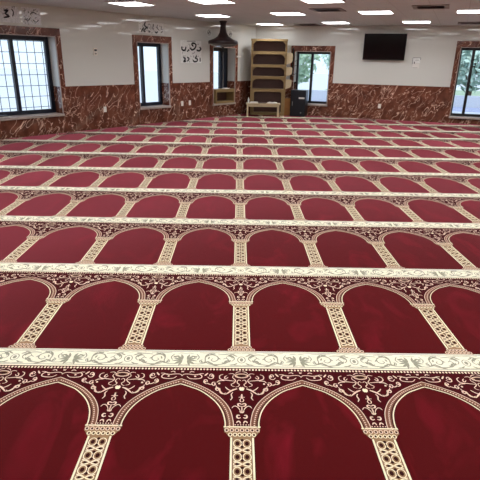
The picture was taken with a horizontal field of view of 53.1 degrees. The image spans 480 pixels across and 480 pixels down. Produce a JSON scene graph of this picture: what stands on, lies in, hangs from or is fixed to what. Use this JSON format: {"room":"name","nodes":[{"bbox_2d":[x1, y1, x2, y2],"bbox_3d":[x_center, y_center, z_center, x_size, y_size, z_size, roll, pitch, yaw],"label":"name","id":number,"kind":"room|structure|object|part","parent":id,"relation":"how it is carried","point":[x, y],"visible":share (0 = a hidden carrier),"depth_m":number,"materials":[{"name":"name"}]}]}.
{"room":"mosque","nodes":[
{"label":"mosque","id":0,"kind":"room"},
{"bbox_2d":[0,1,255,138],"bbox_3d":[-3.727,-3.605,10.286,0.420,2.470,12.920,18,26,37],"label":"wall","id":1,"kind":"structure","parent":0,"point":[93,83],"depth_m":10.97,"materials":[{"name":"white paint"}]},
{"bbox_2d":[0,5,19,22],"bbox_3d":[-4.352,-4.200,8.918,0.008,0.287,0.500,18,26,37],"label":"calligraphy panel","id":2,"kind":"object","parent":1,"relation":"attached to","point":[9,14],"visible":1,"depth_m":8.97,"materials":[{"name":"white paint"}]},
{"bbox_2d":[21,7,41,24],"bbox_3d":[-4.029,-4.322,9.271,0.007,0.302,0.386,18,26,37],"label":"calligraphy panel","id":3,"kind":"object","parent":1,"relation":"attached to","point":[31,16],"visible":1,"depth_m":9.27,"materials":[{"name":"white paint"}]},
{"bbox_2d":[0,25,67,120],"bbox_3d":[-4.449,-3.284,9.464,0.457,1.715,1.920,18,26,37],"label":"window","id":4,"kind":"structure","parent":1,"relation":"in","point":[8,32],"depth_m":9.76,"materials":[{"name":"red stone"}]},
{"bbox_2d":[0,39,48,111],"bbox_3d":[-4.618,-3.284,9.619,0.014,1.510,1.680,18,26,37],"label":"security grille","id":5,"kind":"object","parent":4,"relation":"attached to","point":[34,52],"depth_m":9.87,"materials":[{"name":"black metal"}]},
{"bbox_3d":[-4.546,-3.263,9.560,0.070,1.506,1.680,18,26,37],"label":"frame","id":6,"kind":"part","parent":4,"relation":"part of","materials":[{"name":"black metal"}]},
{"bbox_3d":[-4.435,-2.496,9.734,0.380,0.049,1.720,18,26,37],"label":"sill","id":7,"kind":"part","parent":4,"relation":"part of","materials":[{"name":"stone"}]},
{"bbox_2d":[138,21,163,34],"bbox_3d":[-2.099,-5.023,11.392,0.007,0.270,0.750,18,26,37],"label":"calligraphy panel","id":8,"kind":"object","parent":1,"relation":"attached to","point":[144,27],"visible":1,"depth_m":11.38,"materials":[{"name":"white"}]},
{"bbox_2d":[132,35,173,109],"bbox_3d":[-2.222,-4.123,11.843,0.390,1.685,1.190,18,26,37],"label":"window","id":9,"kind":"structure","parent":1,"relation":"in","point":[144,40],"depth_m":11.85,"materials":[{"name":"red stone"}]},
{"bbox_3d":[-2.344,-4.110,11.960,0.070,1.476,0.950,18,26,37],"label":"frame","id":10,"kind":"part","parent":9,"relation":"part of","materials":[{"name":"black metal"}]},
{"bbox_3d":[-2.233,-3.357,12.129,0.380,0.049,0.990,18,26,37],"label":"sill","id":11,"kind":"part","parent":9,"relation":"part of","materials":[{"name":"stone"}]},
{"bbox_2d":[180,40,201,62],"bbox_3d":[-1.266,-4.893,12.479,0.010,0.540,0.740,18,26,38],"label":"calligraphy panel","id":12,"kind":"object","parent":1,"relation":"attached to","point":[190,50],"visible":1,"depth_m":12.46,"materials":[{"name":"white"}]},
{"bbox_2d":[210,44,237,105],"bbox_3d":[-0.564,-4.735,13.661,0.390,1.685,1.140,18,26,37],"label":"window","id":13,"kind":"structure","parent":1,"relation":"in","point":[222,52],"depth_m":13.77,"materials":[{"name":"red stone"}]},
{"bbox_3d":[-0.492,-4.765,13.921,0.012,1.430,0.260,18,26,37],"label":"dark panel","id":14,"kind":"part","parent":13,"relation":"part of","materials":[{"name":"blue"}]},
{"bbox_2d":[214,88,234,103],"bbox_3d":[-0.526,-4.162,13.847,0.300,0.385,0.770,18,26,37],"label":"wooden box","id":15,"kind":"object","parent":13,"relation":"on","point":[221,95],"visible":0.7,"depth_m":13.96,"materials":[{"name":"brown wood"}]},
{"bbox_3d":[-0.635,-4.180,13.939,0.015,0.250,0.700,18,26,37],"label":"panel","id":16,"kind":"part","parent":15,"relation":"part of","materials":[{"name":"brown wood"}]},
{"bbox_3d":[-0.286,-4.239,14.114,0.300,0.250,0.035,18,26,37],"label":"panel","id":17,"kind":"part","parent":15,"relation":"part of","materials":[{"name":"brown wood"}]},
{"bbox_3d":[-0.575,-3.968,13.946,0.380,0.049,0.940,18,26,37],"label":"sill","id":18,"kind":"part","parent":13,"relation":"part of","materials":[{"name":"stone"}]},
{"bbox_3d":[-0.686,-4.722,13.777,0.070,1.476,0.900,18,26,37],"label":"frame","id":19,"kind":"part","parent":13,"relation":"part of","materials":[{"name":"black metal"}]},
{"bbox_2d":[0,0,479,25],"bbox_3d":[0.822,-3.092,5.487,17.885,0.120,19.161,1,21,0],"label":"ceiling","id":20,"kind":"structure","parent":0,"point":[243,12],"depth_m":9.55,"materials":[{"name":"paint"}]},
{"bbox_2d":[105,1,155,5],"bbox_3d":[-1.988,-4.315,8.775,0.650,0.012,0.650,9,22,20],"label":"recessed light","id":21,"kind":"object","parent":20,"relation":"in","point":[126,3],"visible":1,"depth_m":8.72,"materials":[{"name":"white plastic"}]},
{"bbox_2d":[112,2,152,5],"bbox_3d":[-1.988,-4.317,8.775,0.610,0.007,0.610,9,22,20],"label":"diffuser","id":22,"kind":"object","parent":21,"relation":"attached to","point":[116,3],"depth_m":8.75,"materials":[{"name":"white plastic"}]},
{"bbox_2d":[188,0,236,3],"bbox_3d":[-0.473,-4.050,8.148,0.650,0.012,0.650,9,22,20],"label":"recessed light","id":23,"kind":"object","parent":20,"relation":"in","point":[196,1],"visible":1,"depth_m":8.18,"materials":[{"name":"white plastic"}]},
{"bbox_2d":[195,14,230,16],"bbox_3d":[-0.613,-5.094,10.909,0.650,0.012,0.650,9,22,20],"label":"recessed light","id":24,"kind":"object","parent":20,"relation":"in","point":[201,15],"visible":1,"depth_m":10.81,"materials":[{"name":"white plastic"}]},
{"bbox_2d":[198,15,227,16],"bbox_3d":[-0.613,-5.095,10.908,0.610,0.007,0.610,9,22,20],"label":"diffuser","id":25,"kind":"object","parent":24,"relation":"attached to","point":[198,15],"depth_m":10.86,"materials":[{"name":"white plastic"}]},
{"bbox_2d":[208,21,237,47],"bbox_3d":[-0.441,-5.366,12.548,0.780,0.655,0.780,1,21,0],"label":"pendant lamp","id":26,"kind":"object","parent":20,"relation":"hanging from","point":[222,40],"visible":1,"depth_m":12.40,"materials":[{"name":"brown metal"}]},
{"bbox_3d":[-0.446,-5.120,12.641,0.720,0.080,0.720,1,21,0],"label":"lamp shade","id":27,"kind":"part","parent":26,"relation":"part of","materials":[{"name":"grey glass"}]},
{"bbox_2d":[255,23,283,24],"bbox_3d":[0.823,-5.924,13.182,0.650,0.012,0.650,9,22,20],"label":"recessed light","id":28,"kind":"object","parent":20,"relation":"in","point":[255,23],"visible":0.99,"depth_m":13.13,"materials":[{"name":"white plastic"}]},
{"bbox_2d":[268,12,306,15],"bbox_3d":[1.011,-4.756,10.095,0.650,0.012,0.650,9,22,20],"label":"recessed light","id":29,"kind":"object","parent":20,"relation":"in","point":[274,13],"visible":1,"depth_m":10.03,"materials":[{"name":"white plastic"}]},
{"bbox_2d":[272,13,303,14],"bbox_3d":[1.011,-4.757,10.094,0.610,0.007,0.610,9,22,20],"label":"diffuser","id":30,"kind":"object","parent":29,"relation":"attached to","point":[272,13],"depth_m":10.06,"materials":[{"name":"white plastic"}]},
{"bbox_2d":[294,24,320,25],"bbox_3d":[1.832,-5.858,13.061,0.600,0.014,0.600,9,22,20],"label":"ceiling vent","id":31,"kind":"object","parent":20,"relation":"in","point":[294,24],"visible":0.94,"depth_m":13.05,"materials":[{"name":"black metal"}]},
{"bbox_2d":[300,0,345,3],"bbox_3d":[1.324,-3.860,7.737,0.650,0.012,0.650,9,22,20],"label":"recessed light","id":32,"kind":"object","parent":20,"relation":"in","point":[305,1],"visible":1,"depth_m":7.84,"materials":[{"name":"white plastic"}]},
{"bbox_2d":[302,0,342,2],"bbox_3d":[1.324,-3.862,7.736,0.610,0.007,0.610,9,22,20],"label":"diffuser","id":33,"kind":"object","parent":32,"relation":"attached to","point":[306,1],"depth_m":7.84,"materials":[{"name":"white plastic"}]},
{"bbox_2d":[308,8,345,11],"bbox_3d":[1.674,-4.389,9.159,0.600,0.014,0.600,9,22,20],"label":"ceiling vent","id":34,"kind":"object","parent":20,"relation":"in","point":[312,9],"visible":1,"depth_m":9.13,"materials":[{"name":"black metal"}]},
{"bbox_2d":[321,21,350,23],"bbox_3d":[2.446,-5.533,12.228,0.650,0.012,0.650,9,22,20],"label":"recessed light","id":35,"kind":"object","parent":20,"relation":"in","point":[342,22],"visible":1,"depth_m":12.17,"materials":[{"name":"white plastic"}]},
{"bbox_2d":[323,22,348,23],"bbox_3d":[2.446,-5.535,12.227,0.610,0.007,0.610,9,22,20],"label":"diffuser","id":36,"kind":"object","parent":35,"relation":"attached to","point":[323,22],"depth_m":12.18,"materials":[{"name":"white plastic"}]},
{"bbox_2d":[357,10,394,13],"bbox_3d":[2.676,-4.481,9.449,0.650,0.012,0.650,9,22,20],"label":"recessed light","id":37,"kind":"object","parent":20,"relation":"in","point":[373,11],"visible":1,"depth_m":9.41,"materials":[{"name":"white plastic"}]},
{"bbox_2d":[360,11,392,13],"bbox_3d":[2.676,-4.482,9.448,0.610,0.007,0.610,9,22,20],"label":"diffuser","id":38,"kind":"object","parent":37,"relation":"attached to","point":[361,12],"depth_m":9.45,"materials":[{"name":"white plastic"}]},
{"bbox_2d":[401,21,430,22],"bbox_3d":[4.241,-5.234,11.526,0.650,0.012,0.650,9,22,20],"label":"recessed light","id":39,"kind":"object","parent":20,"relation":"in","point":[401,21],"visible":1,"depth_m":11.42,"materials":[{"name":"white plastic"}]},
{"bbox_2d":[412,4,449,8],"bbox_3d":[3.318,-4.051,8.345,0.600,0.014,0.600,9,22,20],"label":"ceiling vent","id":40,"kind":"object","parent":20,"relation":"in","point":[444,6],"visible":1,"depth_m":8.31,"materials":[{"name":"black metal"}]},
{"bbox_2d":[456,9,479,13],"bbox_3d":[4.372,-4.250,8.925,0.650,0.012,0.650,9,22,20],"label":"recessed light","id":41,"kind":"object","parent":20,"relation":"in","point":[467,10],"visible":1,"depth_m":8.93,"materials":[{"name":"white plastic"}]},
{"bbox_2d":[457,10,479,12],"bbox_3d":[4.372,-4.252,8.925,0.610,0.007,0.610,9,22,20],"label":"diffuser","id":42,"kind":"object","parent":41,"relation":"attached to","point":[458,11],"depth_m":8.94,"materials":[{"name":"white plastic"}]},
{"bbox_2d":[458,22,479,23],"bbox_3d":[5.550,-5.205,11.517,0.600,0.014,0.600,9,22,20],"label":"ceiling vent","id":43,"kind":"object","parent":20,"relation":"in","point":[458,22],"visible":0.96,"depth_m":11.44,"materials":[{"name":"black metal"}]},
{"bbox_2d":[256,26,479,124],"bbox_3d":[4.905,-4.587,13.327,9.920,2.470,0.420,8,22,17],"label":"wall","id":44,"kind":"structure","parent":0,"point":[404,92],"depth_m":13.41,"materials":[{"name":"white paint"}]},
{"bbox_2d":[289,46,335,105],"bbox_3d":[2.120,-4.825,14.135,1.270,1.655,0.485,8,22,17],"label":"window","id":45,"kind":"structure","parent":44,"relation":"in","point":[312,50],"depth_m":14.05,"materials":[{"name":"red stone"}]},
{"bbox_3d":[1.582,-5.180,14.006,0.047,0.780,0.176,-14,25,-34],"label":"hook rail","id":46,"kind":"part","parent":45,"relation":"part of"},
{"bbox_3d":[2.187,-4.841,14.338,1.030,1.446,0.070,8,22,17],"label":"frame","id":47,"kind":"part","parent":45,"relation":"part of","materials":[{"name":"black metal"}]},
{"bbox_3d":[2.120,-4.088,14.456,1.070,0.049,0.380,8,22,17],"label":"sill","id":48,"kind":"part","parent":45,"relation":"part of","materials":[{"name":"stone"}]},
{"bbox_2d":[362,34,406,59],"bbox_3d":[3.947,-5.272,13.110,1.110,0.671,0.138,8,22,17],"label":"television","id":49,"kind":"object","parent":44,"relation":"attached to","point":[376,46],"visible":1,"depth_m":13.06,"materials":[{"name":"black plastic"}]},
{"bbox_2d":[412,58,420,67],"bbox_3d":[4.788,-4.810,13.044,0.208,0.273,0.013,8,22,17],"label":"paper notice","id":50,"kind":"object","parent":44,"relation":"attached to","point":[415,61],"visible":1,"depth_m":13.04,"materials":[{"name":"white paper"}]},
{"bbox_2d":[445,41,479,119],"bbox_3d":[6.295,-4.261,12.864,1.210,1.965,0.390,8,22,17],"label":"window","id":51,"kind":"structure","parent":44,"relation":"in","point":[474,46],"depth_m":12.95,"materials":[{"name":"red stone"}]},
{"bbox_3d":[6.276,-3.363,13.198,1.010,0.049,0.380,8,22,17],"label":"sill","id":52,"kind":"part","parent":51,"relation":"part of","materials":[{"name":"stone"}]},
{"bbox_3d":[0.775,-0.644,6.410,17.885,0.148,19.161,1,21,0],"label":"floor","id":53,"kind":"structure","parent":0,"visible":0},
{"bbox_2d":[0,113,479,479],"bbox_3d":[0.776,-0.710,6.355,17.177,0.014,18.395,1,21,0],"label":"carpet","id":54,"kind":"object","parent":53,"relation":"on","point":[238,296],"visible":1,"depth_m":3.29,"materials":[{"name":"red carpet"}]},
{"bbox_2d":[246,102,279,116],"bbox_3d":[0.666,-3.806,14.014,1.000,0.368,0.300,1,21,1],"label":"desk","id":55,"kind":"object","parent":54,"relation":"on","point":[249,104],"visible":1,"depth_m":13.85,"materials":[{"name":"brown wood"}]},
{"bbox_2d":[250,39,292,115],"bbox_3d":[0.905,-4.731,14.023,1.200,2.100,0.280,2,21,2],"label":"bookcase","id":56,"kind":"object","parent":54,"relation":"on","point":[270,58],"visible":0.98,"depth_m":14.02,"materials":[{"name":"brown wood"}]},
{"bbox_3d":[0.341,-4.753,14.054,0.050,2.100,0.260,2,21,2],"label":"panel","id":57,"kind":"part","parent":56,"relation":"part of","materials":[{"name":"brown wood"}]},
{"bbox_3d":[0.807,-3.791,14.374,0.920,0.080,0.255,2,21,2],"label":"shelf","id":58,"kind":"part","parent":56,"relation":"part of","materials":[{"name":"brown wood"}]},
{"bbox_3d":[0.825,-4.745,14.014,0.920,0.080,0.255,2,21,2],"label":"shelf","id":59,"kind":"part","parent":56,"relation":"part of","materials":[{"name":"brown wood"}]},
{"bbox_3d":[0.819,-4.418,14.137,0.920,0.080,0.255,2,21,2],"label":"shelf","id":60,"kind":"part","parent":56,"relation":"part of","materials":[{"name":"brown wood"}]},
{"bbox_3d":[0.837,-5.372,13.777,0.920,0.080,0.255,2,21,2],"label":"shelf","id":61,"kind":"part","parent":56,"relation":"part of","materials":[{"name":"brown wood"}]},
{"bbox_3d":[0.831,-5.044,13.901,0.920,0.080,0.255,2,21,2],"label":"shelf","id":62,"kind":"part","parent":56,"relation":"part of","materials":[{"name":"brown wood"}]},
{"bbox_3d":[1.310,-4.721,14.018,0.050,2.100,0.260,2,21,2],"label":"panel","id":63,"kind":"part","parent":56,"relation":"part of","materials":[{"name":"brown wood"}]},
{"bbox_3d":[1.413,-4.533,13.992,0.170,0.270,0.030,2,21,2],"label":"panel","id":64,"kind":"part","parent":56,"relation":"part of","materials":[{"name":"brown wood"}]},
{"bbox_3d":[1.419,-4.856,13.870,0.170,0.260,0.030,2,21,2],"label":"panel","id":65,"kind":"part","parent":56,"relation":"part of","materials":[{"name":"brown wood"}]},
{"bbox_3d":[1.425,-5.188,13.745,0.170,0.310,0.030,2,21,2],"label":"panel","id":66,"kind":"part","parent":56,"relation":"part of","materials":[{"name":"brown wood"}]},
{"bbox_2d":[290,89,308,116],"bbox_3d":[1.740,-4.045,14.177,0.450,0.740,0.390,8,22,17],"label":"speaker","id":67,"kind":"object","parent":54,"relation":"on","point":[298,101],"visible":1,"depth_m":14.03,"materials":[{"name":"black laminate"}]},
{"label":"outside","id":68,"kind":"structure","parent":0,"visible":0},
{"bbox_2d":[0,68,479,111],"bbox_3d":[2.635,-7.035,24.047,85.000,0.100,90.000,1,21,0],"label":"ground","id":69,"kind":"structure","parent":68,"point":[320,82],"depth_m":31.72,"materials":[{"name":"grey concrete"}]},
{"bbox_2d":[298,54,320,83],"bbox_3d":[2.537,-8.748,23.920,2.936,3.207,2.823,1,21,0],"label":"tree","id":70,"kind":"object","parent":69,"relation":"on","point":[304,71],"visible":0.17,"depth_m":23.42,"materials":[{"name":"green plant"}]},
{"bbox_2d":[298,89,479,107],"bbox_3d":[17.201,-4.949,18.405,30.600,0.500,0.234,8,22,17],"label":"wall","id":71,"kind":"structure","parent":69,"relation":"on","point":[317,95],"depth_m":20.75,"materials":[{"name":"grey concrete"}]},
{"bbox_2d":[452,112,479,113],"bbox_3d":[12.398,-4.050,16.318,22.200,0.120,0.251,8,22,17],"label":"kerb","id":72,"kind":"object","parent":69,"relation":"on","point":[452,112],"depth_m":17.55,"materials":[{"name":"grey concrete"}]},
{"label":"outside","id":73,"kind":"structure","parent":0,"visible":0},
{"bbox_2d":[326,89,479,95],"bbox_3d":[19.368,-6.950,24.385,30.600,0.100,13.000,8,22,17],"label":"lawn","id":74,"kind":"structure","parent":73,"point":[458,92],"depth_m":29.17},
{"bbox_2d":[320,54,329,69],"bbox_3d":[6.300,-9.997,26.586,3.692,3.794,3.616,1,21,0],"label":"tree","id":75,"kind":"object","parent":74,"relation":"on","point":[327,61],"visible":0.02,"depth_m":26.53,"materials":[{"name":"green plant"}]},
{"bbox_2d":[456,50,479,95],"bbox_3d":[10.321,-7.717,21.415,2.899,3.324,2.896,-5,21,-15],"label":"tree","id":76,"kind":"object","parent":74,"relation":"on","point":[466,56],"visible":0.48,"depth_m":21.01,"materials":[{"name":"green plant"}]},
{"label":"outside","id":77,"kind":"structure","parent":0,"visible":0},
{"bbox_2d":[311,100,479,112],"bbox_3d":[16.781,-4.092,16.779,30.200,0.030,3.450,8,22,17],"label":"road","id":78,"kind":"structure","parent":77,"point":[455,109],"depth_m":19.64,"materials":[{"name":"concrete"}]}
]}

